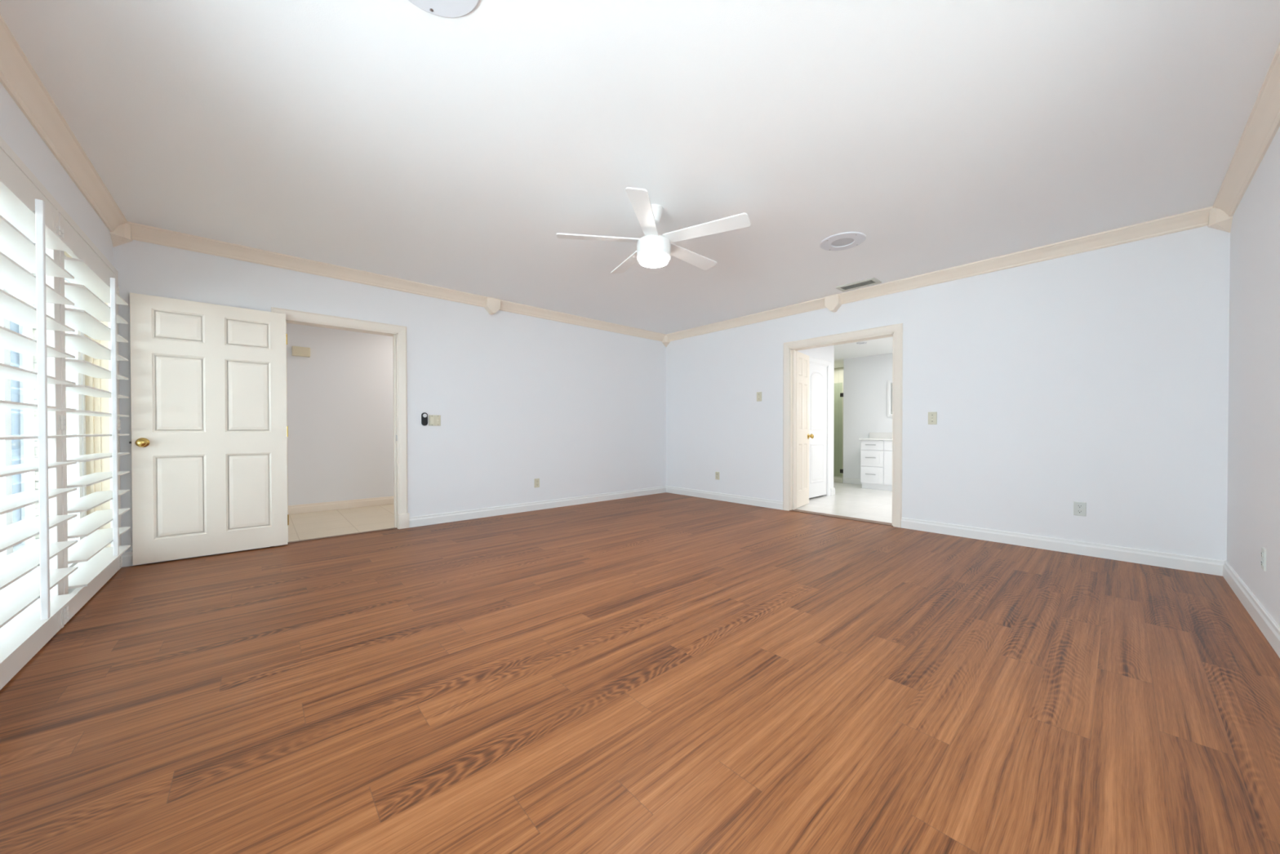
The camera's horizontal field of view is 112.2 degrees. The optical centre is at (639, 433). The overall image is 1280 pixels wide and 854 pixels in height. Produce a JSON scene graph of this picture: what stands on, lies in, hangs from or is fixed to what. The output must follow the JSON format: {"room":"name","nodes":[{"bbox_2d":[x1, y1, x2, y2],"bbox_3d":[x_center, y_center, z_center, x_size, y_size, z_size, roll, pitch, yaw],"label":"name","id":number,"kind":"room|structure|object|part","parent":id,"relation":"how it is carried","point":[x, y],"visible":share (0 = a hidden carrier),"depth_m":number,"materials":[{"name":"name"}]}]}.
{"room":"empty bedroom","nodes":[
{"label":"empty bedroom","id":0,"kind":"room"},
{"bbox_2d":[0,82,113,266],"bbox_3d":[-1.983,-0.338,0.953,0.200,2.600,5.408,-1,1,-42],"label":"wall","id":1,"kind":"structure","parent":0,"point":[16,131],"depth_m":2.08,"materials":[{"name":"white paint"}]},
{"bbox_2d":[0,136,121,628],"bbox_3d":[-2.846,-0.091,2.084,0.043,2.081,2.475,-1,1,-42],"label":"frame","id":2,"kind":"object","parent":1,"relation":"attached to","point":[4,146],"visible":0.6,"depth_m":2.10,"materials":[{"name":"white paint"}]},
{"bbox_3d":[-2.848,-0.072,2.086,0.043,2.041,0.024,0,1,-42],"label":"post","id":3,"kind":"part","parent":2,"relation":"part of","materials":[{"name":"white paint"}]},
{"bbox_2d":[0,14,127,231],"bbox_3d":[-1.948,-1.430,1.111,0.077,0.099,5.208,-1,1,-42],"label":"trim","id":4,"kind":"structure","parent":1,"relation":"attached to","point":[18,77],"depth_m":1.99,"materials":[{"name":"beige paint"}]},
{"bbox_2d":[64,251,111,547],"bbox_3d":[-2.937,-0.074,2.023,0.200,2.055,2.455,-1,1,-42],"label":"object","id":5,"kind":"structure","parent":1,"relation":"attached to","point":[94,424],"depth_m":2.95,"materials":[{"name":"beige paint"}]},
{"bbox_2d":[0,254,86,598],"bbox_3d":[-2.974,-0.066,1.990,0.060,2.040,2.425,-1,1,-42],"label":"window","id":6,"kind":"structure","parent":5,"relation":"attached to","point":[77,423],"depth_m":2.81,"materials":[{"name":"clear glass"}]},
{"bbox_2d":[0,147,78,689],"bbox_3d":[-2.442,-0.067,1.666,0.172,2.026,1.141,-1,1,-42],"label":"louvered shutter","id":7,"kind":"object","parent":6,"relation":"attached to","point":[30,240],"visible":1,"depth_m":1.74,"materials":[{"name":"white paint"}]},
{"bbox_3d":[-2.452,-1.014,1.648,0.026,0.131,1.020,0,1,-42],"label":"rail","id":8,"kind":"part","parent":7,"relation":"part of","materials":[{"name":"white paint"}]},
{"bbox_3d":[-2.450,0.895,1.665,0.026,0.102,1.020,0,1,-42],"label":"rail","id":9,"kind":"part","parent":7,"relation":"part of","materials":[{"name":"white paint"}]},
{"bbox_3d":[-2.385,-0.094,1.716,0.020,1.670,0.022,0,1,-42],"label":"tilt rod","id":10,"kind":"part","parent":7,"relation":"part of","materials":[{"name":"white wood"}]},
{"bbox_3d":[-2.974,-0.066,1.990,0.060,2.040,2.425,0,1,-42],"label":"frame","id":11,"kind":"part","parent":6,"relation":"part of","materials":[{"name":"white paint"}]},
{"bbox_2d":[35,213,130,624],"bbox_3d":[-3.223,-0.074,2.540,0.172,2.026,1.150,-1,1,-42],"label":"louvered shutter","id":12,"kind":"object","parent":6,"relation":"attached to","point":[94,284],"visible":0.77,"depth_m":2.48,"materials":[{"name":"white paint"}]},
{"bbox_3d":[-3.231,-1.021,2.521,0.026,0.131,1.020,0,1,-42],"label":"rail","id":13,"kind":"part","parent":12,"relation":"part of","materials":[{"name":"white paint"}]},
{"bbox_3d":[-3.229,0.888,2.537,0.026,0.102,1.020,0,1,-42],"label":"rail","id":14,"kind":"part","parent":12,"relation":"part of","materials":[{"name":"white paint"}]},
{"bbox_3d":[-3.164,-0.101,2.588,0.020,1.670,0.022,0,1,-42],"label":"tilt rod","id":15,"kind":"part","parent":12,"relation":"part of","materials":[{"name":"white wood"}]},
{"bbox_2d":[286,323,394,505],"bbox_3d":[-3.387,-0.328,5.659,2.670,2.500,0.120,-1,1,-42],"label":"wall","id":16,"kind":"structure","parent":0,"point":[340,397],"depth_m":5.29,"materials":[{"name":"white paint"}]},
{"bbox_2d":[292,346,310,357],"bbox_3d":[-3.960,-0.963,5.023,0.167,0.107,0.058,-1,1,-42],"label":"door chime","id":17,"kind":"object","parent":16,"relation":"attached to","point":[296,350],"visible":1,"depth_m":5.00,"materials":[{"name":"beige plastic"}]},
{"bbox_2d":[288,495,394,514],"bbox_3d":[-3.296,0.871,5.659,2.550,0.102,0.016,-1,1,-42],"label":"baseboard","id":18,"kind":"structure","parent":16,"relation":"attached to","point":[332,505],"depth_m":5.29,"materials":[{"name":"beige paint"}]},
{"bbox_2d":[113,240,666,551],"bbox_3d":[-1.720,-0.373,4.908,5.862,2.600,0.140,-1,1,-42],"label":"wall","id":19,"kind":"structure","parent":0,"point":[580,411],"depth_m":4.78,"materials":[{"name":"white paint"}]},
{"bbox_2d":[110,222,133,247],"bbox_3d":[-3.648,-1.406,3.024,0.090,0.178,0.090,-1,1,-42],"label":"block","id":20,"kind":"object","parent":19,"relation":"attached to","point":[122,234],"visible":0.68,"depth_m":3.01,"materials":[{"name":"beige paint"}]},
{"bbox_2d":[128,292,288,564],"bbox_3d":[-3.303,-0.037,3.344,0.876,1.935,0.173,0,1,-41],"label":"door","id":21,"kind":"structure","parent":19,"relation":"in","point":[210,429],"depth_m":3.30,"materials":[{"name":"beige paint"}]},
{"bbox_3d":[-3.582,0.061,3.099,0.068,0.068,0.173,0,1,-41],"label":"knob","id":22,"kind":"part","parent":21,"relation":"part of","materials":[{"name":"gold metal"}]},
{"bbox_2d":[271,306,409,546],"bbox_3d":[-2.736,-0.064,3.987,1.032,2.000,0.164,-1,1,-42],"label":"door frame","id":23,"kind":"structure","parent":19,"relation":"attached to","point":[398,333],"depth_m":4.23,"materials":[{"name":"beige paint"}]},
{"bbox_2d":[121,485,666,567],"bbox_3d":[-1.645,0.876,4.881,5.522,0.102,0.016,-1,1,-42],"label":"baseboard","id":24,"kind":"structure","parent":19,"relation":"attached to","point":[417,521],"depth_m":5.01,"materials":[{"name":"white paint"}]},
{"bbox_2d":[127,221,666,341],"bbox_3d":[-1.626,-1.463,4.838,5.522,0.099,0.077,-1,1,-42],"label":"trim","id":25,"kind":"structure","parent":19,"relation":"attached to","point":[141,233],"depth_m":3.89,"materials":[{"name":"beige paint"}]},
{"bbox_2d":[421,412,427,425],"bbox_3d":[-2.193,-0.153,4.378,0.056,0.134,0.024,-1,1,-42],"label":"remote","id":26,"kind":"object","parent":19,"relation":"attached to","point":[424,415],"visible":1,"depth_m":4.37,"materials":[{"name":"black plastic"}]},
{"bbox_2d":[428,414,440,426],"bbox_3d":[-2.122,-0.141,4.448,0.116,0.110,0.014,-1,1,-42],"label":"double switch","id":27,"kind":"object","parent":19,"relation":"attached to","point":[433,420],"visible":1,"depth_m":4.45,"materials":[{"name":"beige plastic"}]},
{"bbox_2d":[484,296,500,315],"bbox_3d":[-1.650,-1.428,4.807,0.150,0.168,0.092,-1,1,-42],"label":"block","id":28,"kind":"object","parent":19,"relation":"attached to","point":[492,305],"visible":0.94,"depth_m":4.77,"materials":[{"name":"beige paint"}]},
{"bbox_2d":[533,478,539,487],"bbox_3d":[-1.253,0.596,5.233,0.070,0.108,0.009,-1,1,-42],"label":"wall outlet","id":29,"kind":"object","parent":19,"relation":"attached to","point":[536,480],"visible":1,"depth_m":5.23,"materials":[{"name":"beige plastic"}]},
{"bbox_2d":[68,475,892,593],"bbox_3d":[1.118,0.985,4.941,10.122,0.119,7.209,-1,1,-42],"label":"floor","id":30,"kind":"structure","parent":0,"point":[312,525],"depth_m":5.00,"materials":[{"name":"beige tile"}]},
{"bbox_2d":[833,476,843,483],"bbox_3d":[3.396,0.848,8.291,0.100,0.090,1.045,-1,1,-42],"label":"curb","id":31,"kind":"object","parent":30,"relation":"on","point":[836,479],"visible":0.29,"depth_m":7.93,"materials":[{"name":"beige tile"}]},
{"bbox_2d":[860,440,892,490],"bbox_3d":[4.431,0.504,6.648,0.566,0.805,1.750,-1,1,-42],"label":"vanity cabinet","id":32,"kind":"object","parent":30,"relation":"on","point":[876,460],"visible":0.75,"depth_m":6.95,"materials":[{"name":"white wood"}]},
{"bbox_3d":[3.784,0.669,7.012,0.021,0.270,0.342,0,1,-42],"label":"drawer","id":33,"kind":"part","parent":32,"relation":"part of","materials":[{"name":"white wood"}]},
{"bbox_3d":[3.783,0.396,7.009,0.021,0.259,0.342,0,1,-42],"label":"drawer","id":34,"kind":"part","parent":32,"relation":"part of","materials":[{"name":"white wood"}]},
{"bbox_3d":[3.784,0.181,7.008,0.018,0.155,0.342,0,1,-42],"label":"drawer","id":35,"kind":"part","parent":32,"relation":"part of","materials":[{"name":"white wood"}]},
{"bbox_2d":[858,432,892,440],"bbox_3d":[4.423,0.038,6.672,0.575,0.125,1.820,-1,1,-42],"label":"countertop","id":36,"kind":"structure","parent":32,"relation":"on","point":[873,436],"depth_m":7.33,"materials":[{"name":"stone"}]},
{"bbox_3d":[4.068,0.184,6.691,0.018,0.155,0.480,0,1,-42],"label":"drawer","id":37,"kind":"part","parent":32,"relation":"part of","materials":[{"name":"white wood"}]},
{"bbox_3d":[4.067,0.538,6.693,0.021,0.537,0.480,0,1,-42],"label":"door","id":38,"kind":"part","parent":32,"relation":"part of","materials":[{"name":"white wood"}]},
{"bbox_2d":[0,492,1279,853],"bbox_3d":[0.087,0.942,2.974,5.602,0.001,5.288,-1,1,-42],"label":"floor","id":39,"kind":"structure","parent":0,"point":[665,673],"depth_m":1.52,"materials":[{"name":"brown wood"}]},
{"bbox_2d":[287,527,397,543],"bbox_3d":[-2.724,0.933,3.976,0.870,0.006,0.048,-1,1,-42],"label":"threshold","id":40,"kind":"object","parent":39,"relation":"on","point":[308,540],"visible":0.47,"depth_m":3.94,"materials":[{"name":"brown wood"}]},
{"bbox_2d":[789,509,893,526],"bbox_3d":[2.216,0.921,4.788,0.119,0.007,1.130,-1,1,-42],"label":"threshold","id":41,"kind":"object","parent":39,"relation":"on","point":[794,510],"visible":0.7,"depth_m":4.75,"materials":[{"name":"brown wood"}]},
{"bbox_2d":[0,0,1279,334],"bbox_3d":[0.080,-1.557,2.881,5.862,0.120,5.548,-1,1,-42],"label":"ceiling","id":42,"kind":"structure","parent":0,"point":[398,139],"depth_m":2.08,"materials":[{"name":"white paint"}]},
{"bbox_2d":[408,0,479,17],"bbox_3d":[-0.668,-1.477,1.377,0.302,0.012,0.302,0,1,19],"label":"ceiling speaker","id":43,"kind":"object","parent":42,"relation":"attached to","point":[443,8],"visible":1,"depth_m":1.48,"materials":[{"name":"white plastic"}]},
{"bbox_2d":[556,186,751,273],"bbox_3d":[0.119,-1.312,2.893,1.187,0.370,1.233,-1,1,-42],"label":"ceiling fan","id":44,"kind":"object","parent":42,"relation":"hanging from","point":[654,250],"visible":1,"depth_m":2.76,"materials":[{"name":"white"}]},
{"bbox_3d":[-0.265,-1.282,2.813,0.550,0.008,0.120,0,13,-8],"label":"blade","id":45,"kind":"part","parent":44,"relation":"part of","materials":[{"name":"white"}]},
{"bbox_3d":[-0.065,-1.285,3.186,0.120,0.008,0.550,-14,6,-25],"label":"blade","id":46,"kind":"part","parent":44,"relation":"part of","materials":[{"name":"white"}]},
{"bbox_3d":[0.028,-1.280,2.507,0.120,0.008,0.550,12,3,10],"label":"blade","id":47,"kind":"part","parent":44,"relation":"part of","materials":[{"name":"white"}]},
{"bbox_2d":[638,253,668,267],"bbox_3d":[0.091,-1.148,2.862,0.202,0.042,0.202,0,1,-42],"label":"diffuser","id":48,"kind":"object","parent":44,"relation":"attached to","point":[646,260],"depth_m":2.81,"materials":[{"name":"white glass"}]},
{"bbox_3d":[0.351,-1.285,3.110,0.550,0.008,0.120,-1,-11,-44],"label":"blade","id":49,"kind":"part","parent":44,"relation":"part of","materials":[{"name":"white"}]},
{"bbox_3d":[0.409,-1.282,2.691,0.550,0.008,0.120,0,-11,28],"label":"blade","id":50,"kind":"part","parent":44,"relation":"part of","materials":[{"name":"white"}]},
{"bbox_2d":[819,231,866,250],"bbox_3d":[1.579,-1.496,3.350,0.326,0.012,0.326,0,1,28],"label":"ceiling speaker","id":51,"kind":"object","parent":42,"relation":"attached to","point":[846,240],"visible":1,"depth_m":3.33,"materials":[{"name":"white"}]},
{"bbox_2d":[831,238,853,246],"bbox_3d":[1.579,-1.496,3.350,0.163,0.003,0.163,0,1,28],"label":"grille","id":52,"kind":"object","parent":51,"relation":"attached to","point":[836,242],"depth_m":3.35,"materials":[{"name":"grey metal"}]},
{"bbox_2d":[835,277,881,292],"bbox_3d":[2.205,-1.506,4.345,0.196,0.011,0.376,-1,1,-42],"label":"ceiling vent","id":53,"kind":"object","parent":42,"relation":"in","point":[873,281],"visible":1,"depth_m":4.34,"materials":[{"name":"white metal"}]},
{"bbox_2d":[797,345,834,488],"bbox_3d":[1.814,-0.290,6.524,1.560,2.400,1.560,-1,1,-42],"label":"wall","id":54,"kind":"structure","parent":0,"point":[827,353],"depth_m":6.41,"materials":[{"name":"white paint"}]},
{"bbox_2d":[808,362,826,497],"bbox_3d":[2.515,-0.052,6.128,0.600,1.885,0.132,-1,1,-42],"label":"door","id":55,"kind":"structure","parent":54,"relation":"in","point":[817,373],"depth_m":6.12,"materials":[{"name":"white wood"}]},
{"bbox_2d":[808,356,831,495],"bbox_3d":[2.501,-0.080,6.147,0.780,1.985,0.120,-1,1,-42],"label":"door frame","id":56,"kind":"structure","parent":54,"relation":"attached to","point":[811,360],"depth_m":6.33,"materials":[{"name":"white wood"}]},
{"bbox_2d":[831,487,835,495],"bbox_3d":[2.371,0.854,7.019,0.116,0.102,1.576,-1,1,-42],"label":"baseboard","id":57,"kind":"structure","parent":54,"relation":"attached to","point":[833,490],"depth_m":6.42,"materials":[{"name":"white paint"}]},
{"bbox_2d":[833,367,843,476],"bbox_3d":[2.649,-0.301,7.615,4.260,2.400,1.245,-1,1,-42],"label":"wall","id":58,"kind":"structure","parent":0,"point":[838,372],"depth_m":8.98,"materials":[{"name":"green tile"}]},
{"bbox_2d":[834,336,893,368],"bbox_3d":[3.732,-1.411,6.392,4.260,0.100,4.500,-1,1,-42],"label":"ceiling","id":59,"kind":"structure","parent":0,"point":[882,345],"depth_m":6.96,"materials":[{"name":"white paint"}]},
{"bbox_2d":[843,353,892,478],"bbox_3d":[4.850,-0.295,6.698,0.100,2.400,3.255,-1,1,-42],"label":"wall","id":60,"kind":"structure","parent":0,"point":[865,379],"depth_m":7.64,"materials":[{"name":"white paint"}]},
{"bbox_2d":[840,392,843,472],"bbox_3d":[3.458,-0.076,8.183,0.032,1.740,0.808,-1,1,-42],"label":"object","id":61,"kind":"structure","parent":60,"relation":"attached to","point":[841,393],"depth_m":7.89,"materials":[{"name":"black metal"}]},
{"bbox_2d":[842,477,862,484],"bbox_3d":[4.808,0.855,6.669,0.016,0.102,3.255,-1,1,-42],"label":"baseboard","id":62,"kind":"structure","parent":60,"relation":"attached to","point":[845,480],"depth_m":7.76,"materials":[{"name":"white paint"}]},
{"bbox_2d":[887,380,892,416],"bbox_3d":[4.526,-0.599,6.960,0.030,0.605,0.940,-1,1,-42],"label":"wall mirror","id":63,"kind":"object","parent":60,"relation":"attached to","point":[889,382],"visible":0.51,"depth_m":7.28,"materials":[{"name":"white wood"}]},
{"bbox_2d":[890,382,892,413],"bbox_3d":[4.531,-0.599,6.964,0.010,0.525,0.860,0,1,-42],"label":"mirror glass","id":64,"kind":"object","parent":63,"relation":"attached to","point":[891,383],"depth_m":7.27,"materials":[{"name":"grey mirror"}]},
{"bbox_2d":[666,225,1230,560],"bbox_3d":[2.262,-0.375,4.745,0.140,2.600,5.408,-1,1,-42],"label":"wall","id":65,"kind":"structure","parent":0,"point":[1099,378],"depth_m":3.50,"materials":[{"name":"white paint"}]},
{"bbox_2d":[662,335,670,346],"bbox_3d":[0.404,-1.441,6.643,0.090,0.178,0.090,-1,1,-42],"label":"block","id":66,"kind":"object","parent":65,"relation":"attached to","point":[665,341],"visible":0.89,"depth_m":6.61,"materials":[{"name":"beige paint"}]},
{"bbox_2d":[715,471,719,479],"bbox_3d":[1.074,0.578,5.973,0.009,0.108,0.070,-1,1,-42],"label":"wall outlet","id":67,"kind":"object","parent":65,"relation":"attached to","point":[717,473],"visible":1,"depth_m":5.97,"materials":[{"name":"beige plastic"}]},
{"bbox_2d":[756,391,761,401],"bbox_3d":[1.512,-0.477,5.467,0.017,0.118,0.074,-1,1,-42],"label":"light switch","id":68,"kind":"object","parent":65,"relation":"attached to","point":[758,393],"visible":1,"depth_m":5.47,"materials":[{"name":"beige plastic"}]},
{"bbox_2d":[795,351,813,507],"bbox_3d":[2.048,-0.056,5.448,0.173,1.925,0.482,0,1,39],"label":"door","id":69,"kind":"structure","parent":65,"relation":"in","point":[802,360],"depth_m":5.43,"materials":[{"name":"beige paint"}]},
{"bbox_3d":[2.175,0.030,5.605,0.173,0.068,0.068,0,1,39],"label":"knob","id":70,"kind":"part","parent":69,"relation":"part of","materials":[{"name":"gold metal"}]},
{"bbox_2d":[824,293,841,311],"bbox_3d":[2.122,-1.431,4.718,0.092,0.168,0.150,-1,1,-42],"label":"block","id":71,"kind":"object","parent":65,"relation":"attached to","point":[833,303],"visible":0.92,"depth_m":4.68,"materials":[{"name":"beige paint"}]},
{"bbox_2d":[782,323,902,527],"bbox_3d":[2.219,-0.088,4.782,0.160,2.026,1.286,-1,1,-42],"label":"door frame","id":72,"kind":"structure","parent":65,"relation":"attached to","point":[790,348],"depth_m":4.73,"materials":[{"name":"beige paint"}]},
{"bbox_2d":[928,411,937,424],"bbox_3d":[2.765,-0.151,4.067,0.017,0.118,0.072,-1,1,-42],"label":"light switch","id":73,"kind":"object","parent":65,"relation":"attached to","point":[932,416],"visible":1,"depth_m":4.07,"materials":[{"name":"beige plastic"}]},
{"bbox_2d":[666,206,1212,341],"bbox_3d":[2.113,-1.466,4.738,0.077,0.099,5.208,-1,1,-42],"label":"trim","id":74,"kind":"structure","parent":65,"relation":"attached to","point":[1198,218],"depth_m":3.68,"materials":[{"name":"beige paint"}]},
{"bbox_2d":[666,485,1224,576],"bbox_3d":[2.138,0.874,4.779,0.016,0.102,5.208,-1,1,-42],"label":"baseboard","id":75,"kind":"structure","parent":65,"relation":"attached to","point":[1185,562],"depth_m":3.49,"materials":[{"name":"white paint"}]},
{"bbox_2d":[1073,501,1086,516],"bbox_3d":[3.422,0.582,3.344,0.009,0.108,0.070,-1,1,-42],"label":"wall outlet","id":76,"kind":"object","parent":65,"relation":"attached to","point":[1079,508],"visible":1,"depth_m":3.34,"materials":[{"name":"white plastic"}]},
{"bbox_2d":[1226,126,1279,626],"bbox_3d":[1.885,-0.341,0.917,5.522,2.600,0.200,-1,1,-42],"label":"wall","id":77,"kind":"structure","parent":0,"point":[1253,499],"depth_m":2.25,"materials":[{"name":"white paint"}]},
{"bbox_2d":[1207,205,1232,232],"bbox_3d":[3.814,-1.411,2.826,0.090,0.178,0.090,-1,1,-42],"label":"block","id":78,"kind":"object","parent":77,"relation":"attached to","point":[1218,219],"visible":0.68,"depth_m":2.81,"materials":[{"name":"beige paint"}]},
{"bbox_2d":[1213,43,1279,216],"bbox_3d":[1.792,-1.433,1.011,5.522,0.099,0.077,-1,1,-42],"label":"trim","id":79,"kind":"structure","parent":77,"relation":"attached to","point":[1263,123],"depth_m":2.12,"materials":[{"name":"beige paint"}]},
{"bbox_2d":[1222,560,1279,657],"bbox_3d":[1.815,0.907,1.009,5.522,0.102,0.016,-1,1,-42],"label":"baseboard","id":80,"kind":"structure","parent":77,"relation":"attached to","point":[1268,627],"depth_m":2.18,"materials":[{"name":"white paint"}]},
{"bbox_2d":[1261,546,1266,571],"bbox_3d":[3.042,0.609,2.098,0.070,0.108,0.009,-1,1,-42],"label":"wall outlet","id":81,"kind":"object","parent":77,"relation":"attached to","point":[1263,549],"visible":1,"depth_m":2.09,"materials":[{"name":"white plastic"}]},
{"label":"outside","id":82,"kind":"structure","parent":0,"visible":0},
{"bbox_2d":[13,537,39,573],"bbox_3d":[-7.024,1.161,-1.253,10.278,0.150,26.000,-1,1,-42],"label":"ground","id":83,"kind":"structure","parent":82,"point":[36,541],"depth_m":3.97,"materials":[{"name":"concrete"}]},
{"bbox_2d":[31,273,39,538],"bbox_3d":[-6.054,-0.324,4.329,0.077,2.708,0.262,-1,1,-42],"label":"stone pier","id":84,"kind":"structure","parent":83,"relation":"on","point":[34,333],"depth_m":4.25,"materials":[{"name":"white stone"}]},
{"bbox_2d":[9,292,66,462],"bbox_3d":[-7.189,-0.472,5.426,0.150,3.000,5.800,-1,1,-42],"label":"wall","id":85,"kind":"structure","parent":83,"relation":"on","point":[11,293],"depth_m":4.36,"materials":[{"name":"white paint"}]},
{"bbox_2d":[9,320,32,546],"bbox_3d":[-5.523,-0.089,3.712,0.052,2.260,1.120,-1,1,-42],"label":"patio door","id":86,"kind":"structure","parent":85,"relation":"in","point":[20,392],"depth_m":4.01,"materials":[{"name":"blue paint"}]},
{"bbox_3d":[-5.504,-0.013,3.677,0.032,2.070,0.860,0,1,-42],"label":"door","id":87,"kind":"part","parent":86,"relation":"part of","materials":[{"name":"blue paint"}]},
{"bbox_3d":[-5.522,-0.089,3.713,0.050,2.260,1.120,0,1,-42],"label":"door frame","id":88,"kind":"part","parent":86,"relation":"part of","materials":[{"name":"white paint"}]},
{"bbox_2d":[20,297,35,540],"bbox_3d":[-5.939,-0.462,4.169,0.040,3.000,0.110,-1,1,-42],"label":"pilaster","id":89,"kind":"object","parent":85,"relation":"attached to","point":[29,302],"visible":0.21,"depth_m":4.20,"materials":[{"name":"beige paint"}]}
]}

